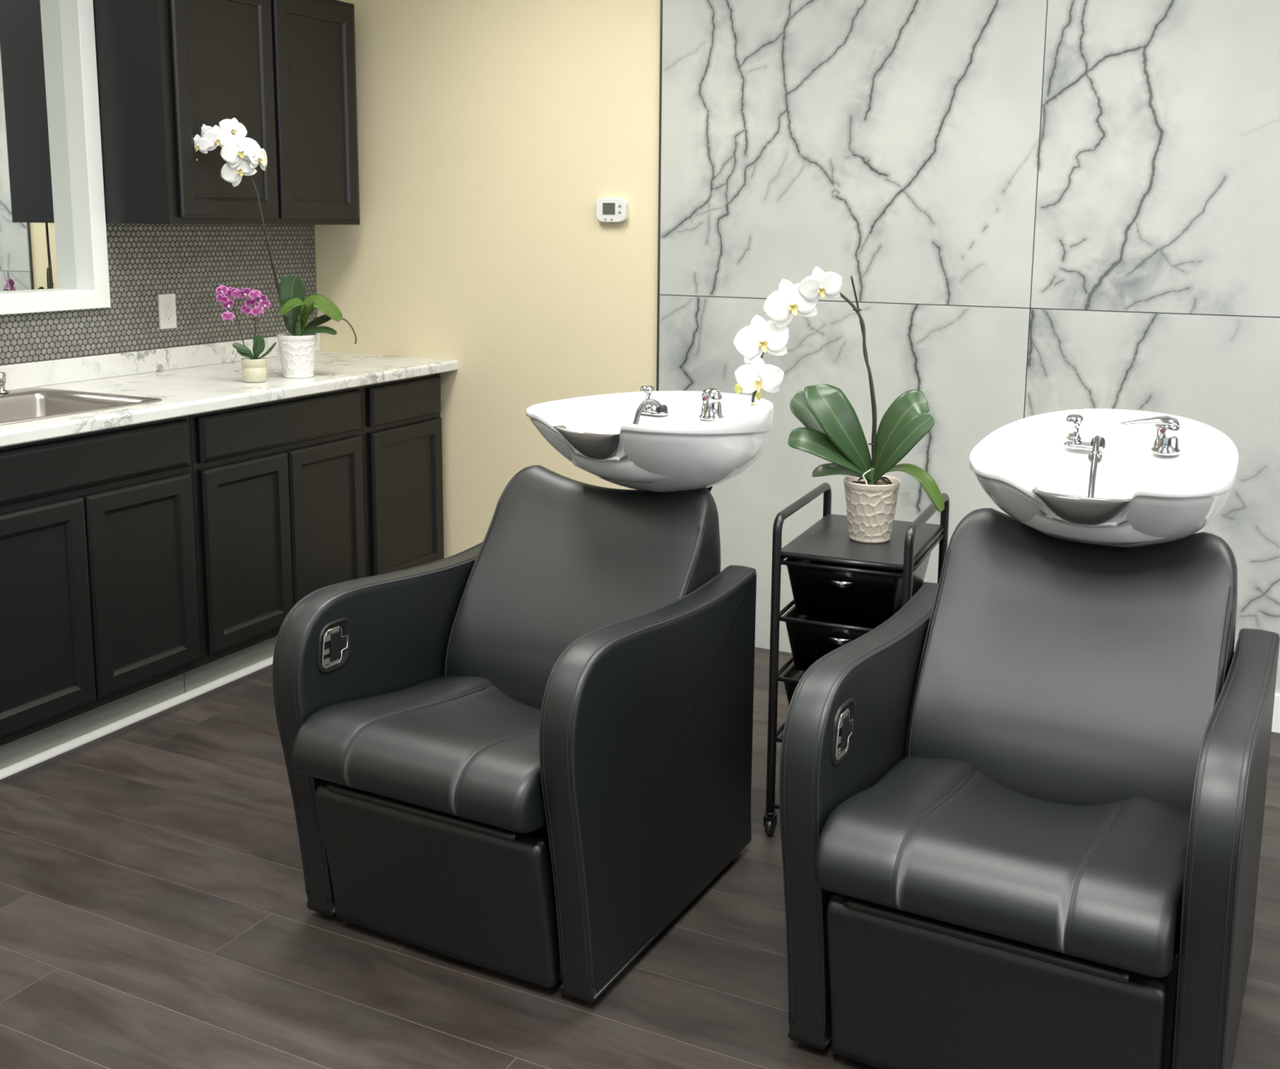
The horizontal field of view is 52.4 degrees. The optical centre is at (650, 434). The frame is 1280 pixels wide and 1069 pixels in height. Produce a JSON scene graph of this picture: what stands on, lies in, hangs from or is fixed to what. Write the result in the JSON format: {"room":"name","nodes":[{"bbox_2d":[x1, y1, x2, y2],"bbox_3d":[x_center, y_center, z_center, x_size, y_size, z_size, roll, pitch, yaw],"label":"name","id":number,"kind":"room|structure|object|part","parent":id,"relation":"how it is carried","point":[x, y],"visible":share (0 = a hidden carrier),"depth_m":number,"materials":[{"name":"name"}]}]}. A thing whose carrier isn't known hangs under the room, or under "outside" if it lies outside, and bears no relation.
{"room":"salon","nodes":[
{"label":"salon","id":0,"kind":"room"},
{"bbox_2d":[314,0,660,558],"bbox_3d":[1.673,-0.528,3.640,6.800,2.750,0.100,5,10,26],"label":"wall","id":1,"kind":"structure","parent":0,"point":[491,134],"depth_m":4.66,"materials":[{"name":"beige paint"}]},
{"bbox_2d":[0,655,273,779],"bbox_3d":[-1.453,0.805,3.780,0.016,0.018,2.798,5,10,26],"label":"baseboard","id":2,"kind":"structure","parent":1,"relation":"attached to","point":[25,763],"depth_m":3.71,"materials":[{"name":"white paint"}]},
{"bbox_2d":[595,197,628,222],"bbox_3d":[-0.131,-0.764,4.434,0.115,0.083,0.028,5,10,26],"label":"thermostat","id":3,"kind":"object","parent":1,"relation":"attached to","point":[608,210],"visible":1,"depth_m":4.42,"materials":[{"name":"white plastic"}]},
{"bbox_2d":[656,0,662,391],"bbox_3d":[0.031,-0.663,4.378,0.006,2.749,0.012,5,10,26],"label":"trim","id":4,"kind":"structure","parent":1,"relation":"attached to","point":[661,1],"depth_m":4.35,"materials":[{"name":"metal"}]},
{"bbox_2d":[0,646,1279,1068],"bbox_3d":[0.085,1.379,0.729,6.600,0.100,7.000,5,10,26],"label":"floor","id":5,"kind":"structure","parent":0,"point":[154,912],"depth_m":2.55,"materials":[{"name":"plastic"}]},
{"bbox_2d":[0,415,201,769],"bbox_3d":[-1.762,0.399,3.595,0.628,0.874,0.768,5,10,26],"label":"base cabinet","id":6,"kind":"object","parent":5,"relation":"on","point":[100,624],"visible":0.85,"depth_m":3.46,"materials":[{"name":"brown paint"}]},
{"bbox_3d":[-1.572,0.465,3.299,0.019,0.559,0.360,5,10,26],"label":"door","id":7,"kind":"part","parent":6,"relation":"part of","materials":[{"name":"brown paint"}]},
{"bbox_3d":[-1.486,0.075,3.403,0.019,0.136,0.730,5,10,26],"label":"drawer","id":8,"kind":"part","parent":6,"relation":"part of","materials":[{"name":"brown paint"}]},
{"bbox_3d":[-1.409,0.413,3.624,0.019,0.559,0.365,5,10,26],"label":"door","id":9,"kind":"part","parent":6,"relation":"part of","materials":[{"name":"brown paint"}]},
{"bbox_2d":[0,333,457,447],"bbox_3d":[-1.637,-0.122,3.714,0.667,0.112,2.820,5,10,26],"label":"countertop","id":10,"kind":"structure","parent":6,"relation":"on","point":[196,379],"depth_m":4.10,"materials":[{"name":"stone"}]},
{"bbox_2d":[0,372,9,392],"bbox_3d":[-1.910,-0.201,3.580,0.171,0.219,0.396,5,10,26],"label":"sink faucet","id":11,"kind":"object","parent":10,"relation":"on","point":[2,375],"visible":1,"depth_m":3.77,"materials":[{"name":"silver metal"}]},
{"bbox_2d":[0,386,162,425],"bbox_3d":[-1.752,0.012,3.545,0.540,0.187,0.610,5,10,26],"label":"sink","id":12,"kind":"object","parent":10,"relation":"in","point":[31,403],"visible":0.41,"depth_m":3.77,"materials":[{"name":"metal"}]},
{"bbox_2d":[215,284,276,382],"bbox_3d":[-1.271,-0.319,4.099,0.176,0.307,0.076,-2,10,-17],"label":"potted orchid","id":13,"kind":"object","parent":10,"relation":"on","point":[254,369],"visible":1,"depth_m":4.08,"materials":[{"name":"purple plant"}]},
{"bbox_3d":[-1.331,-0.449,4.041,0.040,0.033,0.011,-1,9,-11],"label":"flower","id":14,"kind":"part","parent":13,"relation":"part of","materials":[{"name":"purple plant"}]},
{"bbox_3d":[-1.328,-0.421,4.036,0.039,0.035,0.005,-1,9,-8],"label":"flower","id":15,"kind":"part","parent":13,"relation":"part of","materials":[{"name":"purple plant"}]},
{"bbox_3d":[-1.316,-0.369,4.051,0.040,0.032,0.013,-4,10,-25],"label":"flower","id":16,"kind":"part","parent":13,"relation":"part of","materials":[{"name":"purple plant"}]},
{"bbox_3d":[-1.316,-0.407,4.051,0.039,0.034,0.011,-6,11,-34],"label":"flower","id":17,"kind":"part","parent":13,"relation":"part of","materials":[{"name":"purple plant"}]},
{"bbox_3d":[-1.308,-0.444,4.056,0.039,0.034,0.008,-4,10,-26],"label":"flower","id":18,"kind":"part","parent":13,"relation":"part of","materials":[{"name":"purple plant"}]},
{"bbox_3d":[-1.291,-0.440,4.064,0.040,0.033,0.009,-5,11,-29],"label":"flower","id":19,"kind":"part","parent":13,"relation":"part of","materials":[{"name":"purple plant"}]},
{"bbox_3d":[-1.287,-0.328,4.092,0.055,0.193,0.004,-2,10,-17],"label":"stem","id":20,"kind":"part","parent":13,"relation":"part of","materials":[{"name":"green plant"}]},
{"bbox_3d":[-1.266,-0.442,4.061,0.039,0.035,0.011,1,9,4],"label":"flower","id":21,"kind":"part","parent":13,"relation":"part of","materials":[{"name":"purple plant"}]},
{"bbox_3d":[-1.268,-0.390,4.079,0.039,0.034,0.012,1,9,4],"label":"flower","id":22,"kind":"part","parent":13,"relation":"part of","materials":[{"name":"purple plant"}]},
{"bbox_3d":[-1.254,-0.415,4.080,0.039,0.034,0.010,1,9,6],"label":"flower","id":23,"kind":"part","parent":13,"relation":"part of","materials":[{"name":"purple plant"}]},
{"bbox_3d":[-1.255,-0.204,4.122,0.077,0.074,0.077,-2,10,-17],"label":"pot","id":24,"kind":"part","parent":13,"relation":"part of","materials":[{"name":"beige ceramic"}]},
{"bbox_3d":[-1.236,-0.437,4.063,0.039,0.033,0.014,-2,10,-17],"label":"flower","id":25,"kind":"part","parent":13,"relation":"part of","materials":[{"name":"purple plant"}]},
{"bbox_3d":[-1.247,-0.325,4.105,0.008,0.182,0.004,-2,10,-17],"label":"stem","id":26,"kind":"part","parent":13,"relation":"part of","materials":[{"name":"green plant"}]},
{"bbox_3d":[-1.231,-0.386,4.074,0.039,0.033,0.014,-2,10,-17],"label":"flower","id":27,"kind":"part","parent":13,"relation":"part of","materials":[{"name":"purple plant"}]},
{"bbox_3d":[-1.219,-0.428,4.077,0.040,0.033,0.009,2,9,7],"label":"flower","id":28,"kind":"part","parent":13,"relation":"part of","materials":[{"name":"purple plant"}]},
{"bbox_3d":[-1.212,-0.411,4.083,0.040,0.032,0.007,-6,11,-33],"label":"flower","id":29,"kind":"part","parent":13,"relation":"part of","materials":[{"name":"purple plant"}]},
{"bbox_2d":[193,117,356,377],"bbox_3d":[-1.208,-0.592,4.174,0.502,0.824,0.143,-2,10,-15],"label":"potted orchid","id":30,"kind":"object","parent":10,"relation":"on","point":[297,348],"visible":1,"depth_m":4.20,"materials":[{"name":"white plant"}]},
{"bbox_3d":[-1.412,-0.907,4.058,0.073,0.059,0.011,1,9,0],"label":"flower","id":31,"kind":"part","parent":30,"relation":"part of","materials":[{"name":"white plant"}]},
{"bbox_3d":[-1.398,-0.949,4.080,0.058,0.050,0.013,1,9,2],"label":"flower","id":32,"kind":"part","parent":30,"relation":"part of","materials":[{"name":"white plant"}]},
{"bbox_3d":[-1.354,-0.927,4.066,0.095,0.080,0.010,-1,10,-12],"label":"flower","id":33,"kind":"part","parent":30,"relation":"part of","materials":[{"name":"white plant"}]},
{"bbox_3d":[-1.315,-0.961,4.102,0.088,0.076,0.026,-6,11,-33],"label":"flower","id":34,"kind":"part","parent":30,"relation":"part of","materials":[{"name":"white plant"}]},
{"bbox_3d":[-1.296,-0.830,4.093,0.110,0.102,0.014,-1,9,-10],"label":"flower","id":35,"kind":"part","parent":30,"relation":"part of","materials":[{"name":"white plant"}]},
{"bbox_3d":[-1.290,-0.887,4.079,0.115,0.103,0.019,-2,10,-15],"label":"flower","id":36,"kind":"part","parent":30,"relation":"part of","materials":[{"name":"white plant"}]},
{"bbox_3d":[-1.241,-0.880,4.116,0.015,0.087,0.104,4,10,19],"label":"flower","id":37,"kind":"part","parent":30,"relation":"part of","materials":[{"name":"white plant"}]},
{"bbox_3d":[-1.289,-0.626,4.155,0.292,0.620,0.005,-2,10,-15],"label":"stem","id":38,"kind":"part","parent":30,"relation":"part of","materials":[{"name":"green plant"}]},
{"bbox_3d":[-1.153,-0.258,4.254,0.127,0.139,0.127,-2,10,-15],"label":"pot","id":39,"kind":"part","parent":30,"relation":"part of","materials":[{"name":"white ceramic"}]},
{"bbox_3d":[-1.149,-0.339,4.241,0.025,0.068,0.028,-2,10,-15],"label":"crown","id":40,"kind":"part","parent":30,"relation":"part of","materials":[{"name":"green plant"}]},
{"bbox_2d":[183,386,366,692],"bbox_3d":[-1.420,0.290,4.276,0.628,0.874,0.768,5,10,26],"label":"base cabinet","id":41,"kind":"object","parent":5,"relation":"on","point":[278,485],"visible":0.59,"depth_m":4.06,"materials":[{"name":"brown paint"}]},
{"bbox_3d":[-1.228,0.356,3.983,0.019,0.559,0.360,5,10,26],"label":"door","id":42,"kind":"part","parent":41,"relation":"part of","materials":[{"name":"brown paint"}]},
{"bbox_3d":[-1.144,-0.034,4.086,0.019,0.136,0.726,5,10,26],"label":"drawer","id":43,"kind":"part","parent":41,"relation":"part of","materials":[{"name":"brown paint"}]},
{"bbox_3d":[-1.066,0.304,4.307,0.019,0.559,0.361,5,10,26],"label":"door","id":44,"kind":"part","parent":41,"relation":"part of","materials":[{"name":"brown paint"}]},
{"bbox_2d":[360,373,444,577],"bbox_3d":[-1.148,0.204,4.817,0.628,0.874,0.452,5,10,26],"label":"base cabinet","id":45,"kind":"object","parent":5,"relation":"on","point":[402,437],"visible":0.36,"depth_m":4.65,"materials":[{"name":"brown paint"}]},
{"bbox_3d":[-0.869,-0.121,4.634,0.019,0.136,0.412,5,10,26],"label":"drawer","id":46,"kind":"part","parent":45,"relation":"part of","materials":[{"name":"brown paint"}]},
{"bbox_2d":[272,465,756,1002],"bbox_3d":[-0.263,0.563,2.726,0.691,0.857,0.837,5,11,28],"label":"chair","id":47,"kind":"object","parent":5,"relation":"on","point":[523,752],"visible":0.99,"depth_m":2.56,"materials":[{"name":"black leather"}]},
{"bbox_3d":[-0.628,0.421,2.589,0.004,0.077,0.077,5,11,28],"label":"lever plate","id":48,"kind":"part","parent":47,"relation":"part of","materials":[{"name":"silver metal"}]},
{"bbox_3d":[-0.624,0.420,2.597,0.005,0.055,0.051,5,11,28],"label":"recline lever","id":49,"kind":"part","parent":47,"relation":"part of","materials":[{"name":"black plastic"}]},
{"bbox_3d":[-0.526,0.609,2.901,0.071,0.670,0.793,5,11,28],"label":"armrest","id":50,"kind":"part","parent":47,"relation":"part of","materials":[{"name":"black leather"}]},
{"bbox_3d":[-0.326,0.598,2.613,0.537,0.133,0.569,5,11,28],"label":"seat","id":51,"kind":"part","parent":47,"relation":"part of","materials":[{"name":"black leather"}]},
{"bbox_3d":[-0.234,0.798,2.824,0.547,0.327,0.670,5,11,28],"label":"seat","id":52,"kind":"part","parent":47,"relation":"part of","materials":[{"name":"black leather"}]},
{"bbox_3d":[-0.148,0.352,2.905,0.542,0.496,0.334,5,11,28],"label":"backrest","id":53,"kind":"part","parent":47,"relation":"part of","materials":[{"name":"black leather"}]},
{"bbox_3d":[0.020,0.661,2.614,0.071,0.670,0.793,5,11,28],"label":"armrest","id":54,"kind":"part","parent":47,"relation":"part of","materials":[{"name":"black leather"}]},
{"bbox_2d":[763,482,949,835],"bbox_3d":[0.509,0.542,3.150,0.326,0.775,0.473,4,10,23],"label":"rolling cart","id":55,"kind":"object","parent":5,"relation":"on","point":[843,588],"visible":0.56,"depth_m":2.97,"materials":[{"name":"black metal"}]},
{"bbox_3d":[0.420,0.883,3.002,0.284,0.011,0.011,4,10,23],"label":"cross rail","id":56,"kind":"part","parent":55,"relation":"part of","materials":[{"name":"black metal"}]},
{"bbox_3d":[0.422,0.720,2.975,0.284,0.011,0.011,4,10,23],"label":"cross rail","id":57,"kind":"part","parent":55,"relation":"part of","materials":[{"name":"black metal"}]},
{"bbox_3d":[0.423,0.574,2.951,0.284,0.011,0.011,4,10,23],"label":"cross rail","id":58,"kind":"part","parent":55,"relation":"part of","materials":[{"name":"black metal"}]},
{"bbox_3d":[0.506,0.605,3.157,0.276,0.126,0.430,4,10,23],"label":"drawer","id":59,"kind":"part","parent":55,"relation":"part of","materials":[{"name":"black plastic"}]},
{"bbox_3d":[0.369,0.506,3.200,0.020,0.724,0.451,4,10,23],"label":"frame","id":60,"kind":"part","parent":55,"relation":"part of","materials":[{"name":"black metal"}]},
{"bbox_3d":[0.425,0.432,2.928,0.284,0.011,0.011,4,10,23],"label":"cross rail","id":61,"kind":"part","parent":55,"relation":"part of","materials":[{"name":"black metal"}]},
{"bbox_2d":[733,266,944,543],"bbox_3d":[0.441,-0.069,3.033,0.496,0.638,0.150,2,9,10],"label":"potted orchid","id":62,"kind":"object","parent":55,"relation":"on","point":[833,432],"visible":1,"depth_m":3.02,"materials":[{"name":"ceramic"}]},
{"bbox_3d":[0.254,-0.139,3.034,0.118,0.093,0.032,3,10,17],"label":"flower","id":63,"kind":"part","parent":62,"relation":"part of","materials":[{"name":"white plant"}]},
{"bbox_3d":[0.257,-0.221,3.021,0.128,0.113,0.023,1,9,3],"label":"flower","id":64,"kind":"part","parent":62,"relation":"part of","materials":[{"name":"white plant"}]},
{"bbox_3d":[0.323,-0.301,2.997,0.126,0.113,0.018,1,9,4],"label":"flower","id":65,"kind":"part","parent":62,"relation":"part of","materials":[{"name":"white plant"}]},
{"bbox_3d":[0.384,-0.127,3.037,0.294,0.431,0.019,2,9,10],"label":"stem","id":66,"kind":"part","parent":62,"relation":"part of","materials":[{"name":"green plant"}]},
{"bbox_3d":[0.389,-0.341,2.979,0.099,0.087,0.019,1,9,6],"label":"flower","id":67,"kind":"part","parent":62,"relation":"part of","materials":[{"name":"white plant"}]},
{"bbox_3d":[0.520,0.177,3.068,0.133,0.143,0.133,2,9,10],"label":"pot","id":68,"kind":"part","parent":62,"relation":"part of","materials":[{"name":"beige ceramic"}]},
{"bbox_3d":[0.521,0.100,3.055,0.023,0.046,0.025,2,9,10],"label":"crown","id":69,"kind":"part","parent":62,"relation":"part of","materials":[{"name":"green plant"}]},
{"bbox_3d":[0.426,0.469,2.939,0.054,0.021,0.013,4,10,23],"label":"drawer handle","id":70,"kind":"part","parent":55,"relation":"part of","materials":[{"name":"silver metal"}]},
{"bbox_3d":[0.428,0.338,2.917,0.054,0.021,0.013,4,10,23],"label":"drawer handle","id":71,"kind":"part","parent":55,"relation":"part of","materials":[{"name":"silver metal"}]},
{"bbox_3d":[0.426,0.300,2.906,0.284,0.011,0.011,4,10,23],"label":"cross rail","id":72,"kind":"part","parent":55,"relation":"part of","materials":[{"name":"black metal"}]},
{"bbox_3d":[0.426,0.284,2.903,0.284,0.011,0.011,4,10,23],"label":"cross rail","id":73,"kind":"part","parent":55,"relation":"part of","materials":[{"name":"black metal"}]},
{"bbox_3d":[0.508,0.463,3.133,0.276,0.126,0.430,4,10,23],"label":"drawer","id":74,"kind":"part","parent":55,"relation":"part of","materials":[{"name":"black plastic"}]},
{"bbox_3d":[0.509,0.331,3.112,0.276,0.126,0.430,4,10,23],"label":"drawer","id":75,"kind":"part","parent":55,"relation":"part of","materials":[{"name":"black plastic"}]},
{"bbox_2d":[781,513,942,565],"bbox_3d":[0.510,0.247,3.098,0.292,0.005,0.422,4,10,23],"label":"shelf","id":76,"kind":"object","parent":55,"relation":"attached to","point":[828,540],"depth_m":3.01,"materials":[{"name":"black laminate"}]},
{"bbox_3d":[0.645,0.528,3.085,0.020,0.724,0.451,4,10,23],"label":"frame","id":77,"kind":"part","parent":55,"relation":"part of","materials":[{"name":"black metal"}]},
{"bbox_2d":[779,507,1279,1068],"bbox_3d":[0.690,0.641,2.306,0.691,0.857,0.837,6,11,28],"label":"chair","id":78,"kind":"object","parent":5,"relation":"on","point":[1021,809],"visible":1,"depth_m":2.17,"materials":[{"name":"black leather"}]},
{"bbox_3d":[0.324,0.498,2.172,0.004,0.077,0.077,6,11,28],"label":"lever plate","id":79,"kind":"part","parent":78,"relation":"part of","materials":[{"name":"silver metal"}]},
{"bbox_3d":[0.328,0.497,2.180,0.005,0.055,0.051,6,11,28],"label":"recline lever","id":80,"kind":"part","parent":78,"relation":"part of","materials":[{"name":"silver plastic"}]},
{"bbox_3d":[0.428,0.686,2.483,0.071,0.670,0.793,6,11,28],"label":"armrest","id":81,"kind":"part","parent":78,"relation":"part of","materials":[{"name":"black leather"}]},
{"bbox_3d":[0.626,0.675,2.193,0.537,0.133,0.569,6,11,28],"label":"seat","id":82,"kind":"part","parent":78,"relation":"part of","materials":[{"name":"black leather"}]},
{"bbox_3d":[0.720,0.875,2.403,0.547,0.327,0.670,6,11,28],"label":"seat","id":83,"kind":"part","parent":78,"relation":"part of","materials":[{"name":"black leather"}]},
{"bbox_3d":[0.806,0.430,2.484,0.542,0.496,0.334,6,11,28],"label":"backrest","id":84,"kind":"part","parent":78,"relation":"part of","materials":[{"name":"black leather"}]},
{"bbox_3d":[0.972,0.739,2.191,0.071,0.670,0.793,6,11,28],"label":"armrest","id":85,"kind":"part","parent":78,"relation":"part of","materials":[{"name":"black leather"}]},
{"bbox_2d":[968,408,1238,546],"bbox_3d":[0.895,0.486,2.622,0.471,1.065,0.586,5,10,27],"label":"bowl","id":86,"kind":"object","parent":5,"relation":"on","point":[1114,477],"visible":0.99,"depth_m":2.51,"materials":[{"name":"white ceramic"}]},
{"bbox_2d":[1120,415,1181,455],"bbox_3d":[0.980,-0.002,2.540,0.113,0.074,0.059,5,10,26],"label":"mixer tap","id":87,"kind":"object","parent":86,"relation":"on","point":[1166,432],"depth_m":2.51,"materials":[{"name":"silver metal"}]},
{"bbox_2d":[525,385,773,493],"bbox_3d":[0.029,0.413,3.024,0.471,1.062,0.585,7,11,35],"label":"bowl","id":88,"kind":"object","parent":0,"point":[648,439],"visible":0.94,"depth_m":2.81,"materials":[{"name":"white ceramic"}]},
{"bbox_2d":[698,386,724,420],"bbox_3d":[0.147,-0.074,2.944,0.062,0.072,0.111,5,10,26],"label":"mixer tap","id":89,"kind":"object","parent":88,"relation":"on","point":[711,405],"depth_m":2.90,"materials":[{"name":"silver metal"}]},
{"bbox_2d":[658,0,1279,693],"bbox_3d":[1.133,-0.398,3.869,2.453,2.410,0.010,5,10,26],"label":"wall","id":90,"kind":"structure","parent":0,"point":[891,146],"depth_m":3.90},
{"bbox_2d":[659,0,1279,417],"bbox_3d":[2.319,-0.460,3.265,5.100,2.748,0.008,5,10,26],"label":"trim","id":91,"kind":"structure","parent":90,"relation":"attached to","point":[1029,308],"depth_m":3.84,"materials":[{"name":"metal"}]},
{"bbox_2d":[1271,693,1279,733],"bbox_3d":[3.184,0.920,3.037,3.135,0.115,0.013,5,10,26],"label":"baseboard","id":92,"kind":"structure","parent":90,"relation":"attached to","point":[1276,715],"depth_m":3.71,"materials":[{"name":"white paint"}]},
{"bbox_3d":[-2.944,-0.289,1.925,0.140,2.750,7.100,5,10,26],"label":"wall","id":93,"kind":"structure","parent":0,"visible":0},
{"bbox_2d":[0,0,111,315],"bbox_3d":[-2.017,-0.931,3.580,0.092,1.219,1.144,5,10,26],"label":"mirror","id":94,"kind":"object","parent":93,"relation":"attached to","point":[54,251],"visible":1,"depth_m":4.00,"materials":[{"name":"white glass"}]},
{"bbox_3d":[-2.053,-0.934,3.597,0.005,1.102,1.028,5,10,26],"label":"glass","id":95,"kind":"part","parent":94,"relation":"part of","materials":[{"name":"mirror"}]},
{"bbox_2d":[0,223,317,365],"bbox_3d":[-1.934,-0.438,3.801,0.009,0.485,2.839,5,10,26],"label":"backsplash","id":96,"kind":"structure","parent":93,"relation":"attached to","point":[145,261],"depth_m":4.42,"materials":[{"name":"tile"}]},
{"bbox_2d":[0,333,320,390],"bbox_3d":[-1.922,-0.166,3.850,0.012,0.075,2.820,5,10,26],"label":"backsplash","id":97,"kind":"structure","parent":96,"relation":"attached to","point":[35,374],"depth_m":4.25,"materials":[{"name":"stone"}]},
{"bbox_2d":[157,293,177,328],"bbox_3d":[-1.634,-0.417,4.402,0.008,0.117,0.072,5,10,26],"label":"power outlet","id":98,"kind":"object","parent":96,"relation":"attached to","point":[166,302],"visible":1,"depth_m":4.40,"materials":[{"name":"white plastic"}]},
{"bbox_2d":[164,300,172,310],"bbox_3d":[-1.631,-0.436,4.397,0.001,0.032,0.033,5,10,26],"label":"socket","id":99,"kind":"object","parent":98,"relation":"attached to","point":[167,304],"depth_m":4.40,"materials":[{"name":"white plastic"}]},
{"bbox_2d":[164,311,172,321],"bbox_3d":[-1.632,-0.397,4.404,0.001,0.032,0.033,5,10,26],"label":"socket","id":100,"kind":"object","parent":98,"relation":"attached to","point":[168,315],"depth_m":4.40,"materials":[{"name":"white plastic"}]},
{"bbox_2d":[93,0,359,224],"bbox_3d":[-1.401,-1.110,4.409,0.324,0.785,0.916,5,10,26],"label":"upper cabinet","id":101,"kind":"object","parent":93,"relation":"attached to","point":[285,70],"visible":1,"depth_m":4.16,"materials":[{"name":"brown paint"}]},
{"bbox_3d":[-1.356,-1.070,4.160,0.019,0.743,0.433,5,10,26],"label":"door","id":102,"kind":"part","parent":101,"relation":"part of","materials":[{"name":"brown paint"}]},
{"bbox_3d":[-1.163,-1.131,4.545,0.019,0.743,0.409,5,10,26],"label":"door","id":103,"kind":"part","parent":101,"relation":"part of","materials":[{"name":"brown paint"}]}
]}

